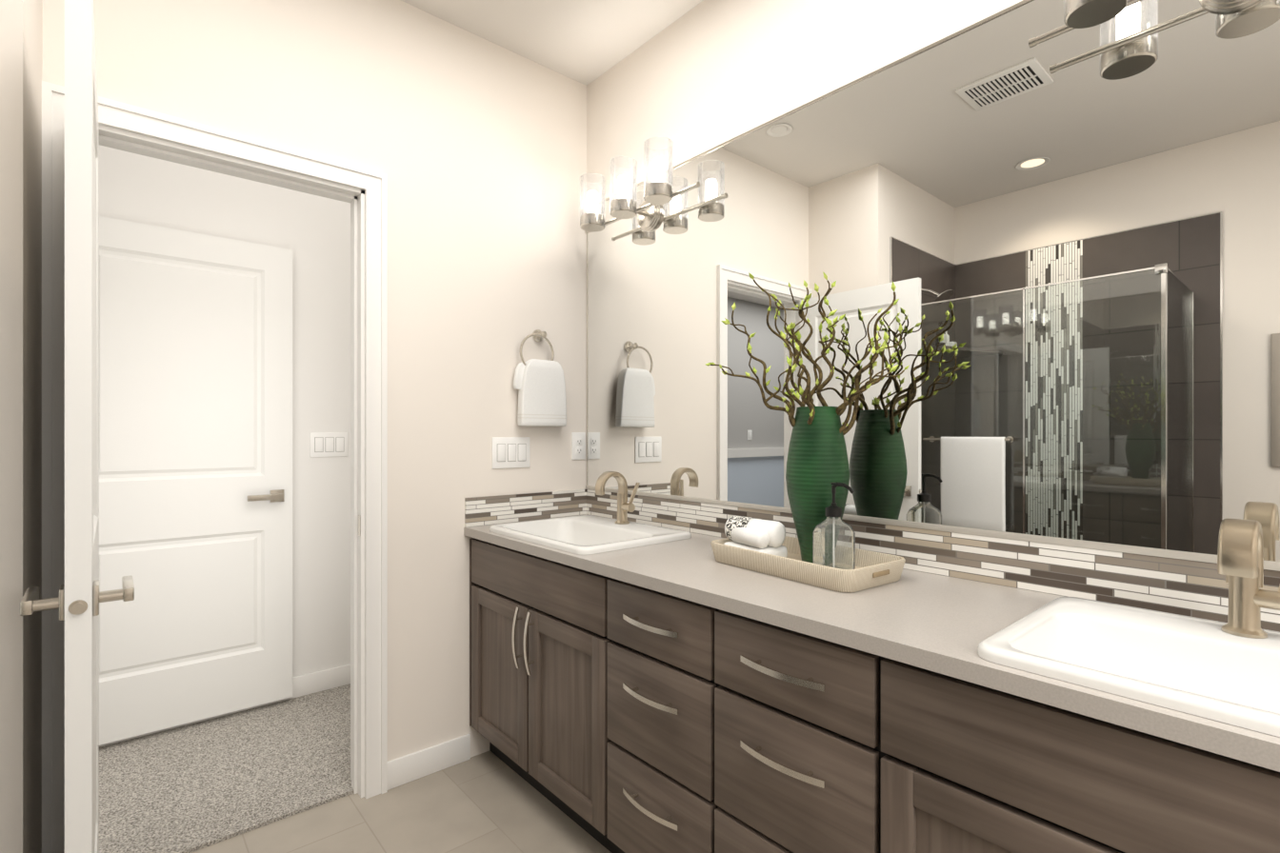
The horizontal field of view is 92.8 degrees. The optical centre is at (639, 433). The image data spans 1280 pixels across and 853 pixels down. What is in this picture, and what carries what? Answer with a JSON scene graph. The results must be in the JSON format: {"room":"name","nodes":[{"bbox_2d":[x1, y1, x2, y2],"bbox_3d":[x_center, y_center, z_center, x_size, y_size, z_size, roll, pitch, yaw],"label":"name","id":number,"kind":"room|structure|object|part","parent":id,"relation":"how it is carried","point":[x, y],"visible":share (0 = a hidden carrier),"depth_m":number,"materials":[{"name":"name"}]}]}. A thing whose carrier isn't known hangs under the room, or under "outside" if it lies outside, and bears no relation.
{"room":"bathroom","nodes":[
{"label":"bathroom","id":0,"kind":"room"},
{"bbox_2d":[0,0,42,852],"bbox_3d":[-1.851,-0.145,1.050,1.155,2.757,0.571,0,0,-41],"label":"wall","id":1,"kind":"structure","parent":0,"point":[21,21],"depth_m":1.21,"materials":[{"name":"beige paint"}]},
{"bbox_2d":[99,144,350,677],"bbox_3d":[-1.440,-0.145,3.034,2.550,2.757,0.120,0,0,-41],"label":"wall","id":2,"kind":"structure","parent":0,"point":[135,188],"depth_m":2.85,"materials":[{"name":"white paint"}]},
{"bbox_2d":[99,216,292,745],"bbox_3d":[-1.875,0.182,2.496,0.804,2.032,0.094,0,0,-41],"label":"hall door","id":3,"kind":"structure","parent":2,"relation":"in","point":[195,330],"depth_m":2.53,"materials":[{"name":"white paint"}]},
{"bbox_3d":[-1.641,0.280,2.676,0.148,0.055,0.058,0,0,-41],"label":"handle","id":4,"kind":"part","parent":3,"relation":"part of","materials":[{"name":"silver metal"}]},
{"bbox_2d":[99,663,350,747],"bbox_3d":[-2.717,1.174,1.262,6.800,0.095,0.885,0,0,-41],"label":"baseboard","id":5,"kind":"structure","parent":2,"relation":"attached to","point":[339,676],"depth_m":2.85,"materials":[{"name":"white paint"}]},
{"bbox_2d":[310,432,347,457],"bbox_3d":[-1.484,0.054,2.911,0.165,0.118,0.009,0,0,-41],"label":"switch plate","id":6,"kind":"object","parent":2,"relation":"attached to","point":[322,444],"visible":1,"depth_m":2.91,"materials":[{"name":"white plastic"}]},
{"bbox_2d":[99,683,353,852],"bbox_3d":[-3.216,1.277,1.837,7.200,0.112,2.553,0,0,-41],"label":"floor","id":7,"kind":"structure","parent":0,"point":[189,789],"depth_m":2.17,"materials":[{"name":"grey carpet"}]},
{"bbox_2d":[93,0,364,167],"bbox_3d":[-1.242,-1.173,1.876,0.714,0.701,0.120,0,0,-41],"label":"wall","id":8,"kind":"structure","parent":0,"point":[290,73],"depth_m":1.85,"materials":[{"name":"beige paint"}]},
{"bbox_2d":[42,0,64,86],"bbox_3d":[-1.537,-0.145,1.620,0.067,2.757,0.120,0,0,-41],"label":"wall","id":9,"kind":"structure","parent":8,"relation":"in","point":[53,10],"depth_m":1.57,"materials":[{"name":"beige paint"}]},
{"bbox_2d":[20,0,134,852],"bbox_3d":[-1.216,0.207,1.335,0.152,2.032,0.739,0,0,-41],"label":"bathroom door","id":10,"kind":"structure","parent":8,"relation":"in","point":[79,598],"depth_m":1.07,"materials":[{"name":"white paint"}]},
{"bbox_3d":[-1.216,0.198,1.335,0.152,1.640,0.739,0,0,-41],"label":"handle","id":11,"kind":"part","parent":10,"relation":"part of","materials":[{"name":"silver metal"}]},
{"bbox_2d":[41,80,387,852],"bbox_3d":[-1.242,0.172,1.876,0.848,2.123,0.164,0,0,-41],"label":"door frame","id":12,"kind":"structure","parent":8,"relation":"attached to","point":[125,127],"depth_m":1.93,"materials":[{"name":"white paint"}]},
{"bbox_2d":[364,0,586,761],"bbox_3d":[-0.622,-0.145,2.413,0.926,2.757,0.120,0,0,-41],"label":"wall","id":13,"kind":"structure","parent":8,"relation":"in","point":[480,145],"depth_m":2.28,"materials":[{"name":"beige paint"}]},
{"bbox_2d":[387,734,470,790],"bbox_3d":[-0.189,1.186,0.526,2.742,0.095,3.300,0,0,-41],"label":"baseboard","id":14,"kind":"structure","parent":13,"relation":"attached to","point":[410,768],"depth_m":2.19,"materials":[{"name":"white paint"}]},
{"bbox_2d":[492,437,529,468],"bbox_3d":[-0.511,0.077,2.424,0.168,0.122,0.009,0,0,-41],"label":"bathroom switch plate","id":15,"kind":"object","parent":13,"relation":"attached to","point":[508,452],"visible":1,"depth_m":2.42,"materials":[{"name":"white plastic"}]},
{"bbox_2d":[513,329,566,426],"bbox_3d":[-0.408,-0.228,2.470,0.232,0.398,0.073,0,0,-41],"label":"towel ring","id":16,"kind":"object","parent":13,"relation":"attached to","point":[541,384],"visible":1,"depth_m":2.44,"materials":[{"name":"white fabric"}]},
{"bbox_2d":[513,359,566,426],"bbox_3d":[-0.402,-0.163,2.463,0.232,0.268,0.055,0,0,-41],"label":"towel","id":17,"kind":"object","parent":16,"relation":"hanging from","point":[541,384],"depth_m":2.44,"materials":[{"name":"white fabric"}]},
{"bbox_2d":[571,432,585,459],"bbox_3d":[-0.265,0.055,2.637,0.072,0.118,0.008,0,0,-41],"label":"outlet plate","id":18,"kind":"object","parent":13,"relation":"attached to","point":[578,439],"visible":1,"depth_m":2.63,"materials":[{"name":"white plastic"}]},
{"bbox_2d":[191,751,611,852],"bbox_3d":[-0.204,1.283,0.544,2.742,0.100,3.347,0,0,-41],"label":"floor","id":19,"kind":"structure","parent":0,"point":[479,804],"depth_m":1.93,"materials":[{"name":"beige tile"}]},
{"bbox_2d":[463,471,1279,852],"bbox_3d":[0.368,0.686,1.532,0.581,1.093,2.507,0,0,-41],"label":"vanity","id":20,"kind":"object","parent":19,"relation":"on","point":[998,695],"visible":1,"depth_m":1.20,"materials":[{"name":"brown wood"}]},
{"bbox_2d":[463,514,1279,772],"bbox_3d":[0.371,0.370,1.537,0.568,0.031,2.500,0,0,-41],"label":"countertop","id":21,"kind":"structure","parent":20,"relation":"on","point":[935,623],"depth_m":1.20,"materials":[{"name":"stone"}]},
{"bbox_2d":[489,515,691,555],"bbox_3d":[-0.185,0.408,2.138,0.468,0.149,0.600,0,0,-41],"label":"sink","id":22,"kind":"object","parent":21,"relation":"in","point":[582,534],"depth_m":2.15,"materials":[{"name":"white ceramic"}]},
{"bbox_2d":[595,471,639,524],"bbox_3d":[-0.085,0.236,2.217,0.145,0.194,0.091,0,0,-41],"label":"faucet","id":23,"kind":"object","parent":21,"relation":"on","point":[623,507],"depth_m":2.23,"materials":[{"name":"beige metal"}]},
{"bbox_2d":[710,536,905,592],"bbox_3d":[0.418,0.327,1.581,0.250,0.053,0.463,0,0,-36],"label":"tray","id":24,"kind":"object","parent":21,"relation":"on","point":[872,570],"visible":0.7,"depth_m":1.48,"materials":[{"name":"wicker"}]},
{"bbox_2d":[723,516,787,558],"bbox_3d":[0.310,0.286,1.657,0.124,0.110,0.167,0,0,-41],"label":"towel","id":25,"kind":"object","parent":24,"relation":"on","point":[765,536],"visible":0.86,"depth_m":1.61,"materials":[{"name":"white fabric"}]},
{"bbox_2d":[705,271,908,565],"bbox_3d":[0.433,-0.031,1.581,0.368,0.744,0.490,0,0,-41],"label":"vase","id":26,"kind":"object","parent":24,"relation":"on","point":[817,455],"visible":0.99,"depth_m":1.55,"materials":[{"name":"green ceramic"}]},
{"bbox_2d":[812,482,855,569],"bbox_3d":[0.474,0.230,1.473,0.082,0.223,0.094,0,0,-41],"label":"soap dispenser","id":27,"kind":"object","parent":24,"relation":"on","point":[818,534],"visible":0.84,"depth_m":1.49,"materials":[{"name":"clear glass"}]},
{"bbox_3d":[0.470,0.268,1.478,0.082,0.146,0.082,0,0,-41],"label":"soap bottle glass","id":28,"kind":"part","parent":27,"relation":"part of","materials":[{"name":"clear glass"}]},
{"bbox_2d":[977,597,1279,737],"bbox_3d":[0.896,0.408,0.890,0.468,0.149,0.600,0,0,-41],"label":"sink","id":29,"kind":"object","parent":21,"relation":"in","point":[1215,672],"depth_m":0.97,"materials":[{"name":"white ceramic"}]},
{"bbox_2d":[1217,518,1279,639],"bbox_3d":[0.990,0.236,0.977,0.145,0.194,0.091,0,0,-41],"label":"faucet","id":30,"kind":"object","parent":21,"relation":"on","point":[1240,549],"depth_m":0.99,"materials":[{"name":"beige metal"}]},
{"bbox_2d":[464,489,1279,632],"bbox_3d":[0.372,0.299,1.539,0.565,0.110,2.501,0,0,-41],"label":"backsplash","id":31,"kind":"structure","parent":20,"relation":"on","point":[1186,588],"depth_m":1.44,"materials":[{"name":"tile"}]},
{"bbox_2d":[400,0,703,85],"bbox_3d":[-2.048,-1.574,0.490,7.200,0.100,6.120,0,0,-41],"label":"ceiling","id":32,"kind":"structure","parent":0,"point":[578,40],"depth_m":2.27,"materials":[{"name":"white paint"}]},
{"bbox_2d":[580,0,1279,571],"bbox_3d":[0.821,-0.145,1.401,0.312,2.757,3.540,0,0,-41],"label":"mirror","id":33,"kind":"object","parent":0,"point":[1070,209],"depth_m":1.49,"materials":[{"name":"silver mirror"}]},
{"bbox_2d":[580,136,699,234],"bbox_3d":[-0.030,-0.891,2.285,0.184,0.227,0.644,0,0,-41],"label":"vanity light","id":34,"kind":"object","parent":33,"relation":"attached to","point":[669,199],"depth_m":2.24,"materials":[{"name":"silver metal"}]},
{"bbox_3d":[0.893,-0.145,1.463,0.120,2.757,3.540,0,0,-41],"label":"side wall mirror","id":35,"kind":"part","parent":33,"relation":"part of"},
{"bbox_2d":[1028,0,1259,47],"bbox_3d":[1.035,-0.891,1.056,0.184,0.227,0.644,0,0,-41],"label":"vanity light","id":36,"kind":"object","parent":33,"relation":"attached to","point":[1056,23],"depth_m":1.21,"materials":[{"name":"silver metal"}]}
]}

